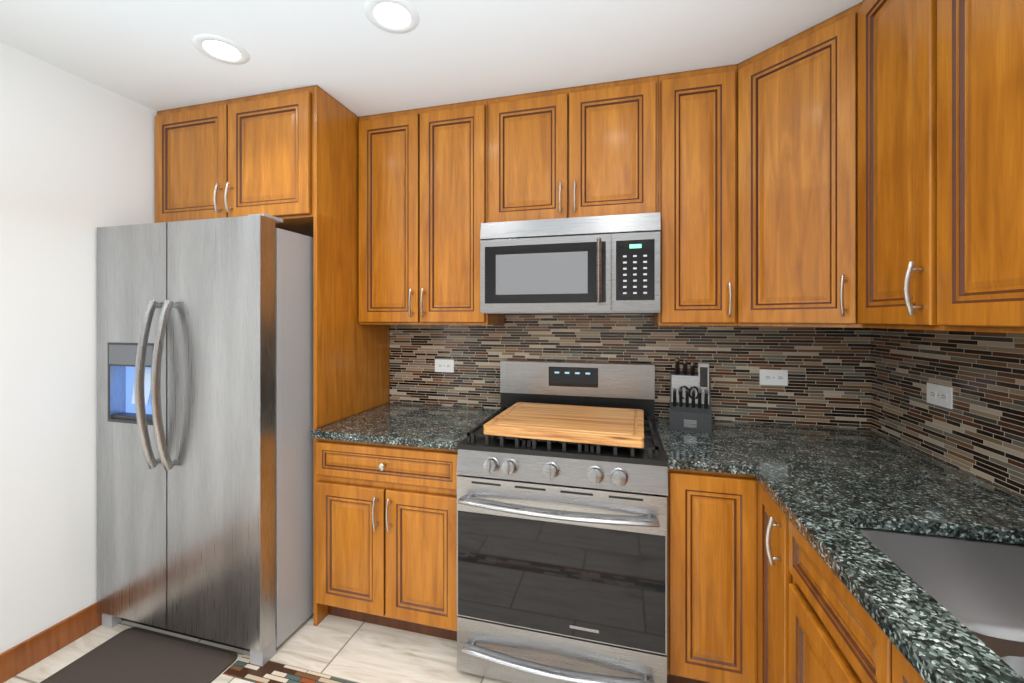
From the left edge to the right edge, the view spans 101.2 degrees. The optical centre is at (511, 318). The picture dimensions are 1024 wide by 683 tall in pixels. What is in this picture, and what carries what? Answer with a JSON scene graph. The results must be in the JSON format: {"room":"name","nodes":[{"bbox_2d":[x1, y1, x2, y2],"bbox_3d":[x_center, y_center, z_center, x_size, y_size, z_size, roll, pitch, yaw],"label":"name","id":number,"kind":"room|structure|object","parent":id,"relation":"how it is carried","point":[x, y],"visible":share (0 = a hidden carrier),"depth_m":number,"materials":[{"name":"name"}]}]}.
{"room":"kitchen","nodes":[
{"label":"kitchen","id":0,"kind":"room"},
{"bbox_2d":[0,42,156,653],"bbox_3d":[-2.317,0.162,0.247,0.102,2.400,5.080,0,0,15],"label":"wall","id":1,"kind":"structure","parent":0,"point":[77,161],"depth_m":1.72,"materials":[{"name":"white paint"}]},
{"bbox_2d":[0,602,101,682],"bbox_3d":[-2.366,1.308,-0.170,0.014,0.109,4.237,0,0,15],"label":"baseboard","id":2,"kind":"structure","parent":1,"relation":"attached to","point":[27,653],"depth_m":1.69,"materials":[{"name":"brown wood"}]},
{"bbox_2d":[4,614,510,682],"bbox_3d":[-0.663,1.388,-0.186,3.520,0.051,5.283,0,0,15],"label":"floor","id":3,"kind":"structure","parent":0,"point":[356,651],"depth_m":1.71,"materials":[{"name":"tile"}]},
{"bbox_2d":[40,627,236,682],"bbox_3d":[-1.504,1.355,1.337,0.610,0.014,0.914,0,0,15],"label":"floor mat","id":4,"kind":"object","parent":3,"relation":"on","point":[134,655],"visible":1,"depth_m":1.65,"materials":[{"name":"brown"}]},
{"bbox_2d":[97,213,312,666],"bbox_3d":[-1.306,0.472,2.109,0.884,1.778,0.940,0,0,15],"label":"fridge","id":5,"kind":"object","parent":3,"relation":"on","point":[204,429],"visible":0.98,"depth_m":1.73,"materials":[{"name":"silver metal"}]},
{"bbox_2d":[155,85,389,625],"bbox_3d":[-1.251,0.162,2.247,0.942,2.400,0.665,0,0,15],"label":"tall cabinet","id":6,"kind":"object","parent":3,"relation":"on","point":[290,157],"visible":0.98,"depth_m":1.97,"materials":[{"name":"brown wood"}]},
{"bbox_2d":[223,655,355,682],"bbox_3d":[-0.553,1.362,0.019,1.887,0.001,2.992,0,0,15],"label":"rug","id":7,"kind":"object","parent":3,"relation":"on","point":[242,668],"depth_m":1.61,"materials":[{"name":"fabric"}]},
{"bbox_2d":[316,438,457,640],"bbox_3d":[-0.459,0.940,2.040,0.694,0.844,0.665,0,0,15],"label":"base cabinet","id":8,"kind":"object","parent":3,"relation":"on","point":[386,535],"visible":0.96,"depth_m":1.76,"materials":[{"name":"brown wood"}]},
{"bbox_2d":[311,403,498,449],"bbox_3d":[-0.457,0.502,2.046,0.695,0.032,0.639,0,0,15],"label":"countertop","id":9,"kind":"structure","parent":8,"relation":"on","point":[431,426],"depth_m":1.92,"materials":[{"name":"stone"}]},
{"bbox_2d":[456,360,667,682],"bbox_3d":[0.228,0.791,1.781,0.760,1.143,0.762,0,0,15],"label":"range","id":10,"kind":"object","parent":3,"relation":"on","point":[561,561],"visible":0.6,"depth_m":1.51,"materials":[{"name":"silver metal"}]},
{"bbox_2d":[484,402,643,447],"bbox_3d":[0.239,0.426,1.751,0.611,0.037,0.497,0,0,15],"label":"cutting board","id":11,"kind":"object","parent":10,"relation":"on","point":[622,427],"visible":0.98,"depth_m":1.62,"materials":[{"name":"brown wood"}]},
{"bbox_2d":[667,468,757,682],"bbox_3d":[0.767,0.940,1.739,0.302,0.844,0.626,0,0,15],"label":"base cabinet","id":12,"kind":"object","parent":3,"relation":"on","point":[712,577],"visible":0.81,"depth_m":1.44,"materials":[{"name":"brown wood"}]},
{"bbox_2d":[758,482,925,682],"bbox_3d":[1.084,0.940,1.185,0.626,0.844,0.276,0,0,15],"label":"base cabinet","id":13,"kind":"object","parent":3,"relation":"on","point":[817,623],"visible":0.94,"depth_m":1.11,"materials":[{"name":"brown wood"}]},
{"bbox_2d":[655,418,1023,682],"bbox_3d":[0.655,0.613,0.121,0.905,0.254,3.801,0,0,15],"label":"countertop","id":14,"kind":"structure","parent":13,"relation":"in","point":[921,554],"depth_m":1.01,"materials":[{"name":"stone"}]},
{"bbox_2d":[669,358,711,433],"bbox_3d":[0.798,0.330,1.883,0.168,0.311,0.164,0,0,23],"label":"knife block","id":15,"kind":"object","parent":14,"relation":"on","point":[690,402],"visible":1,"depth_m":1.84,"materials":[{"name":"grey plastic"}]},
{"bbox_2d":[0,0,862,116],"bbox_3d":[-0.663,-1.057,-0.186,3.520,0.038,5.283,0,0,15],"label":"ceiling","id":16,"kind":"structure","parent":0,"point":[349,55],"depth_m":1.58,"materials":[{"name":"white paint"}]},
{"bbox_2d":[192,34,249,64],"bbox_3d":[-1.119,-1.036,1.622,0.183,0.005,0.183,0,0,15],"label":"recessed light","id":17,"kind":"object","parent":16,"relation":"in","point":[222,49],"visible":1,"depth_m":1.61,"materials":[{"name":"white plastic"}]},
{"bbox_2d":[364,0,419,32],"bbox_3d":[-0.409,-1.036,1.436,0.183,0.005,0.183,0,0,15],"label":"recessed light","id":18,"kind":"object","parent":16,"relation":"in","point":[396,15],"visible":1,"depth_m":1.43,"materials":[{"name":"white plastic"}]},
{"bbox_2d":[406,403,868,429],"bbox_3d":[-0.007,0.162,2.320,3.520,2.400,0.102,0,0,15],"label":"wall","id":19,"kind":"structure","parent":0,"point":[655,417],"depth_m":1.96,"materials":[{"name":"tile"}]},
{"bbox_2d":[359,99,504,324],"bbox_3d":[-0.420,-0.505,2.187,0.695,1.067,0.360,0,0,15],"label":"upper cabinet","id":20,"kind":"object","parent":19,"relation":"attached to","point":[423,194],"visible":1,"depth_m":2.04,"materials":[{"name":"brown wood"}]},
{"bbox_2d":[488,75,657,222],"bbox_3d":[0.285,-0.734,2.003,0.762,0.608,0.360,0,0,15],"label":"upper cabinet","id":21,"kind":"object","parent":19,"relation":"attached to","point":[590,150],"visible":0.96,"depth_m":1.86,"materials":[{"name":"brown wood"}]},
{"bbox_2d":[480,212,660,314],"bbox_3d":[0.270,-0.226,1.941,0.759,0.405,0.472,0,0,15],"label":"microwave","id":22,"kind":"object","parent":21,"relation":"attached to","point":[608,264],"visible":1,"depth_m":1.76,"materials":[{"name":"silver metal"}]},
{"bbox_2d":[390,314,869,429],"bbox_3d":[0.421,0.217,2.151,2.340,0.538,0.008,0,0,15],"label":"backsplash","id":23,"kind":"structure","parent":19,"relation":"attached to","point":[828,368],"depth_m":2.06,"materials":[{"name":"tile"}]},
{"bbox_2d":[435,359,453,371],"bbox_3d":[-0.379,0.262,2.353,0.114,0.071,0.007,0,0,15],"label":"electrical outlet","id":24,"kind":"object","parent":23,"relation":"attached to","point":[444,365],"visible":1,"depth_m":2.35,"materials":[{"name":"white plastic"}]},
{"bbox_2d":[760,369,787,385],"bbox_3d":[1.206,0.270,1.938,0.114,0.071,0.007,0,0,15],"label":"electrical outlet","id":25,"kind":"object","parent":23,"relation":"attached to","point":[773,377],"visible":1,"depth_m":1.94,"materials":[{"name":"white plastic"}]},
{"bbox_2d":[653,64,736,325],"bbox_3d":[0.801,-0.505,1.867,0.305,1.067,0.360,0,0,15],"label":"upper cabinet","id":26,"kind":"object","parent":19,"relation":"attached to","point":[697,159],"visible":0.98,"depth_m":1.74,"materials":[{"name":"brown wood"}]},
{"bbox_2d":[737,2,861,327],"bbox_3d":[1.212,-0.505,1.642,0.610,1.067,0.588,0,0,15],"label":"upper cabinet","id":27,"kind":"object","parent":19,"relation":"attached to","point":[797,180],"visible":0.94,"depth_m":1.51,"materials":[{"name":"brown wood"}]},
{"bbox_2d":[872,430,1022,497],"bbox_3d":[0.991,0.162,-0.619,0.102,2.400,5.080,0,0,15],"label":"wall","id":28,"kind":"structure","parent":0,"point":[951,465],"depth_m":1.40,"materials":[{"name":"tile"}]},
{"bbox_2d":[858,0,942,330],"bbox_3d":[1.218,-0.505,1.172,0.360,1.067,0.356,0,0,15],"label":"upper cabinet","id":29,"kind":"object","parent":28,"relation":"attached to","point":[897,164],"visible":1,"depth_m":1.18,"materials":[{"name":"brown wood"}]},
{"bbox_2d":[870,328,1023,497],"bbox_3d":[1.098,0.258,0.009,0.008,0.457,3.810,0,0,15],"label":"backsplash","id":30,"kind":"structure","parent":28,"relation":"attached to","point":[877,380],"depth_m":1.36,"materials":[{"name":"tile"}]},
{"bbox_2d":[927,383,952,408],"bbox_3d":[1.466,0.262,1.444,0.007,0.071,0.114,0,0,15],"label":"electrical outlet","id":31,"kind":"object","parent":30,"relation":"attached to","point":[940,395],"visible":1,"depth_m":1.43,"materials":[{"name":"white plastic"}]},
{"bbox_2d":[937,0,1023,333],"bbox_3d":[1.067,-0.505,0.594,0.360,1.067,0.838,0,0,15],"label":"upper cabinet","id":32,"kind":"object","parent":28,"relation":"attached to","point":[980,165],"visible":0.98,"depth_m":0.91,"materials":[{"name":"brown wood"}]}
]}

